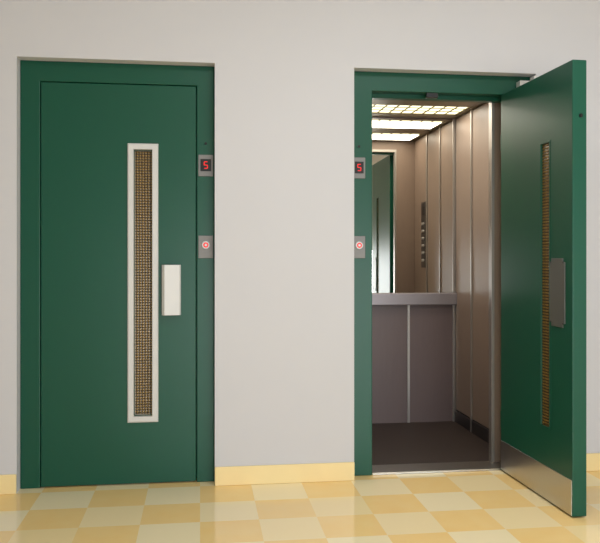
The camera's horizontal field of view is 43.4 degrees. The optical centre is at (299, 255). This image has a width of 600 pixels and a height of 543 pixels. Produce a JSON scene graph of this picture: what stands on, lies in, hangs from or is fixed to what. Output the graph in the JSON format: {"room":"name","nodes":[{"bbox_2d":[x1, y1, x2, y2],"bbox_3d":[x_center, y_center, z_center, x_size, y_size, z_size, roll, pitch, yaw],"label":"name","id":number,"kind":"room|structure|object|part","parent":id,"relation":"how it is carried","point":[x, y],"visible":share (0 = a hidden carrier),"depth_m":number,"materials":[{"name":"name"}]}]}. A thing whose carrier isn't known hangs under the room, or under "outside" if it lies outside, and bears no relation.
{"room":"elevator lobby","nodes":[
{"label":"elevator lobby","id":0,"kind":"room"},
{"bbox_2d":[0,0,599,491],"bbox_3d":[-0.036,-0.305,4.081,7.000,3.000,0.200,0,0,-8],"label":"wall","id":1,"kind":"structure","parent":0,"point":[284,70],"depth_m":3.97,"materials":[{"name":"paint"}]},
{"bbox_2d":[20,60,213,488],"bbox_3d":[-0.949,0.096,3.967,0.989,2.199,0.075,0,0,-8],"label":"frame","id":2,"kind":"object","parent":1,"relation":"attached to","point":[32,73],"visible":0.91,"depth_m":3.90,"materials":[{"name":"green metal"}]},
{"bbox_2d":[41,82,196,486],"bbox_3d":[-0.944,0.146,3.944,0.804,2.085,0.127,0,0,-8],"label":"leaf","id":3,"kind":"object","parent":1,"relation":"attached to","point":[118,161],"visible":1,"depth_m":3.93,"materials":[{"name":"green metal"}]},
{"bbox_3d":[-0.827,0.141,3.990,0.088,1.386,0.035,0,0,-8],"label":"wired glass pane","id":4,"kind":"part","parent":3,"relation":"part of","materials":[{"name":"brown glass"}]},
{"bbox_3d":[-0.673,0.177,3.941,0.098,0.263,0.050,0,0,-8],"label":"pull handle","id":5,"kind":"part","parent":3,"relation":"part of","materials":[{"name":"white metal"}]},
{"bbox_2d":[196,89,196,477],"bbox_3d":[-0.957,0.097,4.029,0.983,2.196,0.050,0,0,-8],"label":"door stop","id":6,"kind":"object","parent":1,"relation":"attached to","point":[196,89],"visible":0.02,"depth_m":4.06,"materials":[{"name":"green metal"}]},
{"bbox_2d":[198,236,212,257],"bbox_3d":[-0.497,-0.048,3.981,0.078,0.120,0.016,0,0,-8],"label":"button","id":7,"kind":"object","parent":1,"relation":"attached to","point":[205,243],"visible":1,"depth_m":3.98,"materials":[{"name":"metal"}]},
{"bbox_2d":[198,155,212,175],"bbox_3d":[-0.498,-0.478,3.984,0.078,0.114,0.010,0,0,-8],"label":"indicator","id":8,"kind":"object","parent":1,"relation":"attached to","point":[205,162],"visible":1,"depth_m":3.98,"materials":[{"name":"metal"}]},
{"bbox_2d":[0,453,599,494],"bbox_3d":[-0.022,1.146,3.974,7.000,0.098,0.014,0,0,-8],"label":"baseboard","id":9,"kind":"structure","parent":1,"relation":"attached to","point":[338,471],"depth_m":3.96,"materials":[{"name":"yellow tile"}]},
{"bbox_2d":[354,236,364,257],"bbox_3d":[0.322,-0.048,4.089,0.068,0.120,0.016,0,0,-8],"label":"button","id":10,"kind":"object","parent":1,"relation":"attached to","point":[359,241],"visible":0.94,"depth_m":4.09,"materials":[{"name":"metal"}]},
{"bbox_2d":[354,157,364,178],"bbox_3d":[0.321,-0.478,4.092,0.068,0.114,0.010,0,0,-8],"label":"indicator","id":11,"kind":"object","parent":1,"relation":"attached to","point":[359,163],"visible":0.9,"depth_m":4.09,"materials":[{"name":"metal"}]},
{"bbox_2d":[426,93,437,98],"bbox_3d":[0.727,-0.885,4.160,0.065,0.028,0.024,0,0,-8],"label":"strike plate","id":12,"kind":"object","parent":1,"relation":"attached to","point":[428,95],"visible":1,"depth_m":4.15,"materials":[{"name":"grey metal"}]},
{"bbox_2d":[372,462,500,474],"bbox_3d":[0.785,1.189,4.222,0.803,0.012,0.124,0,0,-8],"label":"sill","id":13,"kind":"structure","parent":1,"relation":"attached to","point":[488,466],"depth_m":4.20,"materials":[{"name":"metal"}]},
{"bbox_2d":[372,94,500,102],"bbox_3d":[0.772,0.097,4.259,1.012,2.196,0.050,0,0,-8],"label":"door stop","id":14,"kind":"object","parent":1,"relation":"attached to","point":[374,96],"visible":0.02,"depth_m":4.24,"materials":[{"name":"green metal"}]},
{"bbox_2d":[354,71,529,475],"bbox_3d":[0.780,0.096,4.196,1.018,2.199,0.075,0,0,-8],"label":"frame","id":15,"kind":"object","parent":1,"relation":"attached to","point":[366,84],"visible":0.43,"depth_m":4.10,"materials":[{"name":"green metal"}]},
{"bbox_2d":[516,80,528,87],"bbox_3d":[1.252,-0.950,4.120,0.065,0.040,0.199,0,0,-8],"label":"door closer","id":16,"kind":"object","parent":1,"relation":"in","point":[521,82],"depth_m":4.17,"materials":[{"name":"grey metal"}]},
{"bbox_2d":[501,60,585,516],"bbox_3d":[1.235,0.146,3.828,0.127,2.085,0.791,0,0,-9],"label":"leaf","id":17,"kind":"object","parent":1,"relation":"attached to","point":[543,119],"visible":1,"depth_m":3.69,"materials":[{"name":"green metal"}]},
{"bbox_3d":[1.179,1.105,3.816,0.003,0.161,0.768,0,0,-9],"label":"kick plate","id":18,"kind":"part","parent":17,"relation":"part of","materials":[{"name":"metal"}]},
{"bbox_3d":[1.225,0.141,3.696,0.035,1.386,0.088,0,0,-9],"label":"wired glass pane","id":19,"kind":"part","parent":17,"relation":"part of","materials":[{"name":"glass"}]},
{"bbox_3d":[1.217,0.172,3.567,0.005,0.323,0.145,0,0,-9],"label":"push plate","id":20,"kind":"part","parent":17,"relation":"part of","materials":[{"name":"metal"}]},
{"bbox_2d":[0,470,599,542],"bbox_3d":[0.386,1.245,0.893,7.000,0.100,6.630,0,0,-8],"label":"floor","id":21,"kind":"structure","parent":0,"point":[494,506],"depth_m":3.51,"materials":[{"name":"tile"}]},
{"bbox_2d":[372,100,500,466],"bbox_3d":[0.659,0.090,4.849,1.160,2.310,1.149,0,0,-8],"label":"cabin","id":22,"kind":"object","parent":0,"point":[436,165],"visible":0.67,"depth_m":5.38,"materials":[{"name":"metal"}]},
{"bbox_2d":[372,118,452,292],"bbox_3d":[0.588,-0.360,5.384,1.092,1.250,0.007,0,0,-8],"label":"mirror","id":23,"kind":"object","parent":22,"relation":"on","point":[412,158],"depth_m":5.41,"materials":[{"name":"clear glass"}]},
{"bbox_2d":[372,105,469,114],"bbox_3d":[0.602,-1.012,5.114,1.062,0.027,0.312,0,0,-8],"label":"light","id":24,"kind":"object","parent":22,"relation":"attached to","point":[376,109],"depth_m":5.15,"materials":[{"name":"beige plastic"}]},
{"bbox_3d":[0.741,1.191,4.303,0.800,0.008,0.044,0,0,-8],"label":"cabin sill","id":25,"kind":"part","parent":22,"relation":"part of","materials":[{"name":"metal"}]},
{"bbox_3d":[1.149,0.060,5.284,0.011,2.090,0.307,0,0,-8],"label":"panel","id":26,"kind":"part","parent":22,"relation":"part of","materials":[{"name":"metal"}]},
{"bbox_3d":[0.658,1.153,4.856,1.099,0.085,1.075,0,0,-8],"label":"cabin skirting","id":27,"kind":"part","parent":22,"relation":"part of","materials":[{"name":"metal"}]},
{"bbox_3d":[1.194,0.060,4.950,0.011,2.090,0.312,0,0,-8],"label":"panel","id":28,"kind":"part","parent":22,"relation":"part of","materials":[{"name":"metal"}]}
]}

